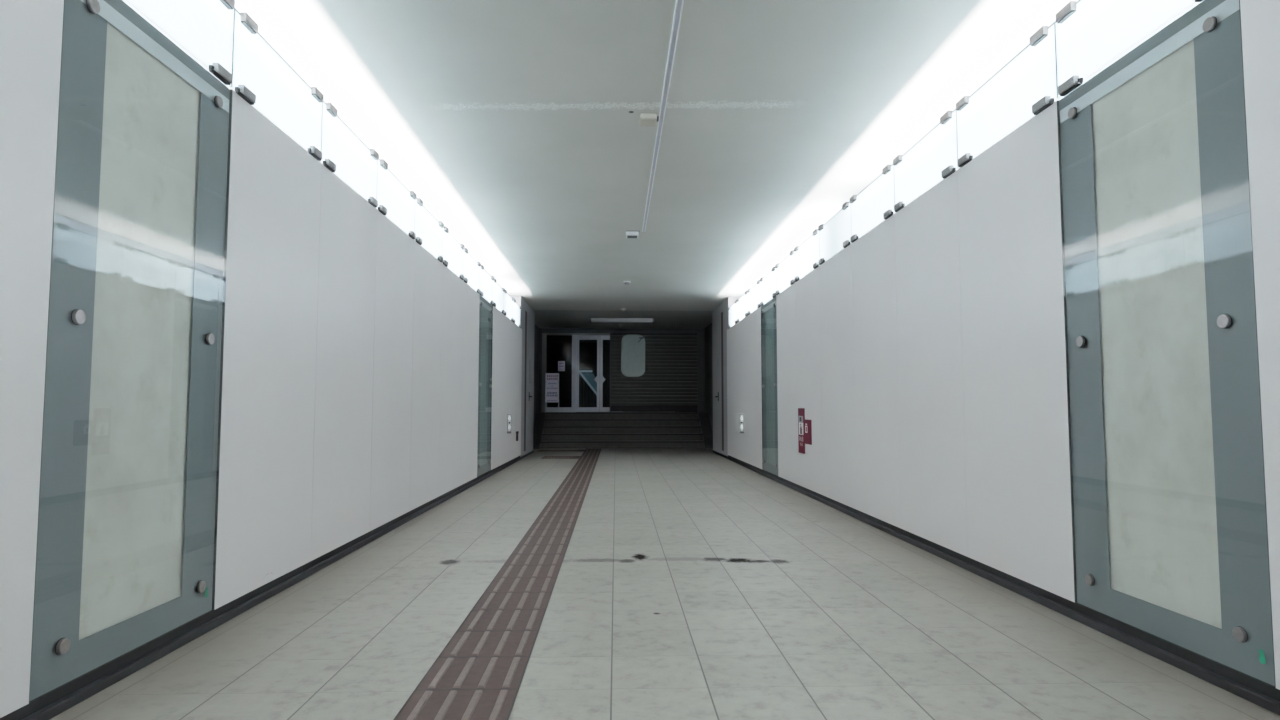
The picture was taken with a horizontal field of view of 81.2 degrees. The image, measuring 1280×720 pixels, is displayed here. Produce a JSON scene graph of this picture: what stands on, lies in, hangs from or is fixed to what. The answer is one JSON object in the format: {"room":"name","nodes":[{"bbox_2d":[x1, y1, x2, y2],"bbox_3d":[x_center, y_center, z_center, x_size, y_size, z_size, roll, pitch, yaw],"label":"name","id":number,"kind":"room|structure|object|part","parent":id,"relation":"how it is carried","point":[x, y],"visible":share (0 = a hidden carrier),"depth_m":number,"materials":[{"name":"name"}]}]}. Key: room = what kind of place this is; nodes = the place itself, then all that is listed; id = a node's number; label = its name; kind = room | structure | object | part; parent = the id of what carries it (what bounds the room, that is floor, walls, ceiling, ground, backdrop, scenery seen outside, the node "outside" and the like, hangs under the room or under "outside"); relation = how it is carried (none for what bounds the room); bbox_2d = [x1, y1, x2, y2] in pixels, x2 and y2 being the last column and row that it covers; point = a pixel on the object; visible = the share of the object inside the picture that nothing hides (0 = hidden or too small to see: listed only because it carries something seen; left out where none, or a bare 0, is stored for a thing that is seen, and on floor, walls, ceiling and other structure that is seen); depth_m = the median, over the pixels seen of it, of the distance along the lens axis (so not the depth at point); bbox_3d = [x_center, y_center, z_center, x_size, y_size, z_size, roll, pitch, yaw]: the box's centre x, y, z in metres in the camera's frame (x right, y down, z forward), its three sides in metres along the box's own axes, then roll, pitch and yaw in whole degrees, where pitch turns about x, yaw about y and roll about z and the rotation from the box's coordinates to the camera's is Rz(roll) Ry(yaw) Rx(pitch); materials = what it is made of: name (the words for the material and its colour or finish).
{"room":"underground pedestrian passage","nodes":[
{"label":"underground pedestrian passage","id":0,"kind":"room"},
{"bbox_2d":[0,0,534,717],"bbox_3d":[-1.953,-0.160,5.210,0.401,2.715,18.500,0,-4,-2],"label":"wall","id":1,"kind":"structure","parent":0,"point":[349,406],"depth_m":3.61,"materials":[{"name":"paint"}]},
{"bbox_2d":[29,0,232,702],"bbox_3d":[-1.679,-0.095,2.551,0.046,2.111,0.933,0,-4,-2],"label":"display panel","id":2,"kind":"object","parent":1,"relation":"attached to","point":[128,509],"visible":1,"depth_m":2.46,"materials":[{"name":"white glass"}]},
{"bbox_2d":[125,0,234,86],"bbox_3d":[-1.664,-1.323,2.629,0.036,0.359,0.932,0,-4,-2],"label":"glass strip","id":3,"kind":"object","parent":1,"relation":"attached to","point":[204,29],"visible":1,"depth_m":2.86,"materials":[{"name":"frosted glass"},{"name":"stainless steel"},{"name":"black rubber"}]},
{"bbox_2d":[0,451,533,719],"bbox_3d":[-1.764,1.155,5.128,0.046,0.079,18.490,0,-4,-2],"label":"baseboard","id":4,"kind":"structure","parent":1,"relation":"attached to","point":[60,699],"depth_m":2.77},
{"bbox_2d":[230,8,323,160],"bbox_3d":[-1.694,-1.264,3.561,0.036,0.359,0.932,0,-4,-2],"label":"light panel","id":5,"kind":"object","parent":1,"relation":"attached to","point":[261,76],"visible":0.99,"depth_m":3.47,"materials":[{"name":"frosted glass"},{"name":"stainless steel"},{"name":"black rubber"}]},
{"bbox_2d":[320,101,378,207],"bbox_3d":[-1.724,-1.206,4.492,0.036,0.359,0.932,0,-4,-2],"label":"glass strip","id":6,"kind":"object","parent":1,"relation":"attached to","point":[344,153],"visible":0.97,"depth_m":4.41,"materials":[{"name":"frosted glass"},{"name":"stainless steel"},{"name":"black rubber"}]},
{"bbox_2d":[376,159,416,238],"bbox_3d":[-1.755,-1.147,5.424,0.036,0.359,0.932,0,-4,-2],"label":"glass strip","id":7,"kind":"object","parent":1,"relation":"attached to","point":[396,202],"visible":0.94,"depth_m":5.37,"materials":[{"name":"white glass"}]},
{"bbox_2d":[414,198,443,262],"bbox_3d":[-1.785,-1.088,6.356,0.036,0.359,0.932,0,-4,-2],"label":"glass strip","id":8,"kind":"object","parent":1,"relation":"attached to","point":[428,230],"visible":0.95,"depth_m":6.32,"materials":[{"name":"white glass"}]},
{"bbox_2d":[442,226,464,279],"bbox_3d":[-1.815,-1.029,7.287,0.036,0.359,0.932,0,-4,-2],"label":"glass strip","id":9,"kind":"object","parent":1,"relation":"attached to","point":[452,250],"visible":0.93,"depth_m":7.25,"materials":[{"name":"white glass"}]},
{"bbox_2d":[463,248,480,293],"bbox_3d":[-1.845,-0.971,8.219,0.036,0.359,0.932,0,-4,-2],"label":"glass strip","id":10,"kind":"object","parent":1,"relation":"attached to","point":[471,267],"visible":0.96,"depth_m":8.21,"materials":[{"name":"white glass"}]},
{"bbox_2d":[477,296,492,476],"bbox_3d":[-1.890,0.317,9.073,0.046,2.111,0.933,0,-4,-2],"label":"display panel","id":11,"kind":"object","parent":1,"relation":"attached to","point":[485,308],"visible":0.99,"depth_m":9.13,"materials":[{"name":"white glass"}]},
{"bbox_2d":[479,265,493,304],"bbox_3d":[-1.875,-0.912,9.151,0.036,0.359,0.932,0,-4,-2],"label":"glass strip","id":12,"kind":"object","parent":1,"relation":"attached to","point":[485,281],"visible":0.95,"depth_m":9.15,"materials":[{"name":"white glass"}]},
{"bbox_2d":[493,278,504,313],"bbox_3d":[-1.905,-0.853,10.082,0.036,0.359,0.932,0,-4,-2],"label":"glass strip","id":13,"kind":"object","parent":1,"relation":"attached to","point":[498,291],"visible":0.94,"depth_m":10.09,"materials":[{"name":"white glass"}]},
{"bbox_2d":[503,290,513,321],"bbox_3d":[-1.936,-0.794,11.014,0.036,0.359,0.932,0,-4,-2],"label":"glass strip","id":14,"kind":"object","parent":1,"relation":"attached to","point":[508,301],"visible":0.91,"depth_m":11.04,"materials":[{"name":"white glass"}]},
{"bbox_2d":[507,413,514,432],"bbox_3d":[-1.914,0.938,11.084,0.062,0.287,0.406,0,-4,-2],"label":"box","id":15,"kind":"object","parent":1,"relation":"attached to","point":[511,416],"visible":1,"depth_m":10.91,"materials":[{"name":"white plastic"}]},
{"bbox_2d":[513,299,521,327],"bbox_3d":[-1.966,-0.735,11.946,0.036,0.359,0.932,0,-4,-2],"label":"glass strip","id":16,"kind":"object","parent":1,"relation":"attached to","point":[516,308],"visible":0.91,"depth_m":11.92,"materials":[{"name":"white glass"}]},
{"bbox_3d":[-2.005,0.529,12.434,0.035,2.111,0.197,0,-4,-2],"label":"panel","id":17,"kind":"part","parent":1,"relation":"part of","materials":[{"name":"paint"}]},
{"bbox_2d":[527,328,533,450],"bbox_3d":[-2.007,0.552,13.845,0.053,2.220,0.900,0,-4,-2],"label":"door","id":18,"kind":"structure","parent":1,"relation":"in","point":[530,332],"depth_m":13.80,"materials":[{"name":"paint"}]},
{"bbox_3d":[-2.019,0.208,13.716,0.006,0.450,0.280,0,-4,-2],"label":"lock plate","id":19,"kind":"part","parent":18,"relation":"part of","materials":[{"name":"grey plastic"}]},
{"bbox_2d":[534,323,538,419],"bbox_3d":[-2.444,0.522,16.028,0.250,2.715,3.200,0,-4,-2],"label":"wall","id":20,"kind":"structure","parent":0,"point":[536,329],"depth_m":16.92,"materials":[{"name":"black paint"}]},
{"bbox_2d":[546,335,678,411],"bbox_3d":[-1.534,0.955,19.589,4.800,3.300,3.900,0,-4,-2],"label":"wall","id":21,"kind":"structure","parent":0,"point":[559,347],"depth_m":21.47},
{"bbox_2d":[579,370,596,406],"bbox_3d":[-1.319,0.788,18.968,0.530,1.055,0.075,0,-4,-2],"label":"stair railing","id":22,"kind":"object","parent":21,"relation":"on","point":[589,378],"visible":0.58,"depth_m":18.96,"materials":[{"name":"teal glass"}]},
{"bbox_3d":[-1.318,0.585,18.968,0.530,0.650,0.050,0,-4,-2],"label":"handrail","id":23,"kind":"part","parent":22,"relation":"part of","materials":[{"name":"teal metal"}]},
{"bbox_2d":[539,328,704,411],"bbox_3d":[-0.423,0.245,17.595,3.890,1.965,0.200,0,-4,-2],"label":"wall","id":24,"kind":"structure","parent":0,"point":[541,330],"depth_m":17.54,"materials":[{"name":"black paint"}]},
{"bbox_2d":[541,333,622,411],"bbox_3d":[-1.350,0.296,17.492,1.890,1.850,0.120,0,-4,-2],"label":"door","id":25,"kind":"structure","parent":24,"relation":"in","point":[576,337],"depth_m":17.45,"materials":[{"name":"metal"}]},
{"bbox_3d":[-1.895,1.161,17.422,0.600,0.115,0.075,0,-4,-2],"label":"rail","id":26,"kind":"part","parent":25,"relation":"part of","materials":[{"name":"metal"}]},
{"bbox_2d":[558,361,564,370],"bbox_3d":[-1.841,0.143,17.483,0.160,0.235,0.003,0,-4,-2],"label":"paper notice","id":27,"kind":"object","parent":25,"relation":"attached to","point":[561,364],"visible":1,"depth_m":17.48,"materials":[{"name":"white paper"}]},
{"bbox_2d":[610,333,701,411],"bbox_3d":[0.374,0.296,17.477,2.165,1.845,0.100,0,-4,-2],"label":"roller shutter","id":28,"kind":"object","parent":24,"relation":"attached to","point":[670,358],"visible":0.94,"depth_m":17.48,"materials":[{"name":"metal"}]},
{"bbox_3d":[-0.694,0.295,17.458,0.030,1.845,0.070,0,-4,-2],"label":"guide rail","id":29,"kind":"part","parent":28,"relation":"part of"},
{"bbox_2d":[621,335,644,376],"bbox_3d":[-0.160,-0.102,17.380,0.560,0.980,0.096,0,-4,-2],"label":"panel","id":30,"kind":"object","parent":28,"relation":"hanging from","point":[632,346],"visible":1,"depth_m":17.36,"materials":[{"name":"grey glass"}]},
{"bbox_2d":[611,333,696,335],"bbox_3d":[0.334,-0.602,17.533,2.025,0.045,0.100,0,-4,-2],"label":"hood","id":31,"kind":"object","parent":28,"relation":"attached to","point":[612,334],"depth_m":17.50,"materials":[{"name":"black metal"}]},
{"bbox_3d":[1.400,0.299,17.525,0.110,1.845,0.070,0,-4,-2],"label":"guide rail","id":32,"kind":"part","parent":28,"relation":"part of","materials":[{"name":"black metal"}]},
{"bbox_2d":[235,0,1077,328],"bbox_3d":[-0.072,-1.470,6.958,4.309,0.120,21.700,0,-4,-2],"label":"ceiling","id":33,"kind":"structure","parent":0,"point":[515,124],"depth_m":4.70,"materials":[{"name":"paint"}]},
{"bbox_2d":[590,318,653,322],"bbox_3d":[-0.377,-0.826,15.629,1.338,0.075,0.217,0,-4,-2],"label":"ceiling lamp","id":34,"kind":"object","parent":33,"relation":"attached to","point":[593,320],"visible":1,"depth_m":15.54,"materials":[{"name":"grey plastic"}]},
{"bbox_2d":[626,231,638,237],"bbox_3d":[-0.079,-1.327,7.901,0.141,0.048,0.148,0,-4,-2],"label":"junction box","id":35,"kind":"object","parent":33,"relation":"attached to","point":[629,234],"visible":1,"depth_m":7.83,"materials":[{"name":"white plastic"}]},
{"bbox_2d":[640,113,658,126],"bbox_3d":[0.060,-1.529,4.760,0.118,0.039,0.130,0,-4,-2],"label":"junction box","id":36,"kind":"object","parent":33,"relation":"attached to","point":[646,119],"visible":1,"depth_m":4.71,"materials":[{"name":"beige plastic"}]},
{"bbox_2d":[642,0,683,231],"bbox_3d":[0.227,-1.718,1.980,0.034,0.013,11.720,0,-4,-2],"label":"cable raceway","id":37,"kind":"object","parent":33,"relation":"attached to","point":[679,3],"visible":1,"depth_m":4.38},
{"bbox_2d":[49,448,1279,719],"bbox_3d":[-0.072,1.359,6.779,4.309,0.120,21.700,0,-4,-2],"label":"floor","id":38,"kind":"structure","parent":0,"point":[691,583],"depth_m":2.91,"materials":[{"name":"tile"}]},
{"bbox_2d":[393,449,600,719],"bbox_3d":[-0.644,1.229,5.746,0.318,0.008,19.660,0,-4,-2],"label":"paving strip","id":39,"kind":"object","parent":38,"relation":"on","point":[479,672],"visible":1,"depth_m":2.90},
{"bbox_2d":[541,456,580,458],"bbox_3d":[-1.359,1.681,12.913,0.642,0.008,0.660,0,-4,-2],"label":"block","id":40,"kind":"object","parent":38,"relation":"on","point":[544,457],"visible":1,"depth_m":12.84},
{"bbox_2d":[537,450,584,451],"bbox_3d":[-1.569,1.808,14.923,0.932,0.008,0.600,0,-4,-2],"label":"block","id":41,"kind":"object","parent":38,"relation":"on","point":[538,450],"visible":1,"depth_m":14.83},
{"bbox_2d":[533,412,712,448],"bbox_3d":[-0.394,1.544,16.622,3.886,0.750,1.980,0,-4,-2],"label":"staircase","id":42,"kind":"structure","parent":38,"relation":"on","point":[552,430],"depth_m":16.32,"materials":[{"name":"stone"}]},
{"bbox_2d":[545,373,558,411],"bbox_3d":[-2.013,0.753,17.159,0.324,0.897,0.243,0,-4,-2],"label":"sign board","id":43,"kind":"object","parent":42,"relation":"on","point":[551,379],"visible":1,"depth_m":17.07,"materials":[{"name":"white paper"}]},
{"bbox_2d":[705,323,712,432],"bbox_3d":[1.694,0.531,16.162,0.250,2.715,3.200,0,-4,-2],"label":"wall","id":44,"kind":"structure","parent":0,"point":[708,330],"depth_m":16.69,"materials":[{"name":"black paint"}]},
{"bbox_2d":[712,0,1279,689],"bbox_3d":[1.913,-0.152,5.335,0.400,2.715,18.500,0,-4,-2],"label":"wall","id":45,"kind":"structure","parent":0,"point":[925,357],"depth_m":4.01,"materials":[{"name":"paint"}]},
{"bbox_2d":[713,328,719,450],"bbox_3d":[1.407,0.559,13.955,0.053,2.220,0.900,0,-4,-2],"label":"door","id":46,"kind":"structure","parent":45,"relation":"in","point":[716,335],"depth_m":13.93,"materials":[{"name":"paint"}]},
{"bbox_3d":[1.497,0.536,12.546,0.035,2.111,0.197,0,-4,-2],"label":"panel","id":47,"kind":"part","parent":45,"relation":"part of","materials":[{"name":"paint"}]},
{"bbox_2d":[727,300,737,328],"bbox_3d":[1.494,-0.728,12.057,0.036,0.359,0.932,0,-4,-2],"label":"glass strip","id":48,"kind":"object","parent":45,"relation":"attached to","point":[733,309],"visible":0.92,"depth_m":12.00,"materials":[{"name":"white glass"}]},
{"bbox_2d":[736,413,743,432],"bbox_3d":[1.492,0.943,11.164,0.062,0.287,0.406,0,-4,-2],"label":"box","id":49,"kind":"object","parent":45,"relation":"attached to","point":[739,416],"visible":1,"depth_m":11.00,"materials":[{"name":"white plastic"}]},
{"bbox_3d":[1.497,0.925,10.976,0.056,0.263,0.008,0,-4,-2],"label":"frame","id":50,"kind":"part","parent":49,"relation":"part of","materials":[{"name":"grey plastic"}]},
{"bbox_2d":[736,291,747,321],"bbox_3d":[1.524,-0.787,11.126,0.036,0.359,0.932,0,-4,-2],"label":"glass strip","id":51,"kind":"object","parent":45,"relation":"attached to","point":[742,301],"visible":0.93,"depth_m":11.15,"materials":[{"name":"white glass"}]},
{"bbox_2d":[747,280,760,314],"bbox_3d":[1.554,-0.846,10.194,0.036,0.359,0.932,0,-4,-2],"label":"glass strip","id":52,"kind":"object","parent":45,"relation":"attached to","point":[754,294],"visible":0.92,"depth_m":10.18,"materials":[{"name":"white glass"}]},
{"bbox_2d":[760,266,775,305],"bbox_3d":[1.584,-0.905,9.262,0.036,0.359,0.932,0,-4,-2],"label":"glass strip","id":53,"kind":"object","parent":45,"relation":"attached to","point":[768,282],"visible":0.94,"depth_m":9.25,"materials":[{"name":"white glass"}]},
{"bbox_2d":[761,297,777,475],"bbox_3d":[1.599,0.324,9.185,0.046,2.111,0.933,0,-4,-2],"label":"display panel","id":54,"kind":"object","parent":45,"relation":"attached to","point":[768,310],"visible":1,"depth_m":9.25,"materials":[{"name":"white glass"}]},
{"bbox_2d":[775,250,794,294],"bbox_3d":[1.615,-0.963,8.331,0.036,0.359,0.932,0,-4,-2],"label":"glass strip","id":55,"kind":"object","parent":45,"relation":"attached to","point":[785,270],"visible":0.94,"depth_m":8.32,"materials":[{"name":"white glass"}]},
{"bbox_2d":[798,408,804,453],"bbox_3d":[1.635,0.715,7.557,0.010,0.453,0.244,0,-4,-2],"label":"fire extinguisher sign","id":56,"kind":"object","parent":45,"relation":"attached to","point":[801,411],"visible":1,"depth_m":7.54,"materials":[{"name":"red plastic"}]},
{"bbox_2d":[794,229,819,281],"bbox_3d":[1.645,-1.022,7.399,0.036,0.359,0.932,0,-4,-2],"label":"glass strip","id":57,"kind":"object","parent":45,"relation":"attached to","point":[807,255],"visible":0.97,"depth_m":7.37,"materials":[{"name":"white glass"}]},
{"bbox_2d":[804,419,811,444],"bbox_3d":[1.643,0.704,7.305,0.010,0.240,0.252,0,-4,-2],"label":"wall sign","id":58,"kind":"object","parent":45,"relation":"attached to","point":[807,423],"visible":1,"depth_m":7.27,"materials":[{"name":"red plastic"}]},
{"bbox_2d":[818,202,850,264],"bbox_3d":[1.675,-1.081,6.467,0.036,0.359,0.932,0,-4,-2],"label":"glass strip","id":59,"kind":"object","parent":45,"relation":"attached to","point":[835,234],"visible":0.98,"depth_m":6.43,"materials":[{"name":"white glass"}]},
{"bbox_2d":[849,164,895,242],"bbox_3d":[1.705,-1.140,5.536,0.036,0.359,0.932,0,-4,-2],"label":"glass strip","id":60,"kind":"object","parent":45,"relation":"attached to","point":[875,203],"visible":0.97,"depth_m":5.48,"materials":[{"name":"white glass"}]},
{"bbox_2d":[893,108,958,211],"bbox_3d":[1.735,-1.198,4.604,0.036,0.359,0.932,0,-4,-2],"label":"glass strip","id":61,"kind":"object","parent":45,"relation":"attached to","point":[933,158],"visible":0.99,"depth_m":4.53,"materials":[{"name":"white glass"}]},
{"bbox_2d":[712,450,1279,714],"bbox_3d":[1.725,1.162,5.241,0.046,0.079,18.490,0,-4,-2],"label":"baseboard","id":62,"kind":"structure","parent":45,"relation":"attached to","point":[1265,695],"depth_m":2.93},
{"bbox_2d":[956,22,1058,167],"bbox_3d":[1.765,-1.257,3.672,0.036,0.359,0.932,0,-4,-2],"label":"light panel","id":63,"kind":"object","parent":45,"relation":"attached to","point":[1025,86],"visible":0.99,"depth_m":3.58,"materials":[{"name":"white glass"}]},
{"bbox_2d":[1055,0,1202,97],"bbox_3d":[1.796,-1.316,2.741,0.036,0.359,0.932,0,-4,-2],"label":"light panel","id":64,"kind":"object","parent":45,"relation":"attached to","point":[1090,35],"visible":1,"depth_m":2.92,"materials":[{"name":"white glass"}]},
{"bbox_2d":[1057,0,1275,687],"bbox_3d":[1.810,-0.087,2.664,0.046,2.111,0.933,0,-4,-2],"label":"display panel","id":65,"kind":"object","parent":45,"relation":"attached to","point":[1170,531],"visible":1,"depth_m":2.56,"materials":[{"name":"white glass"}]}
]}

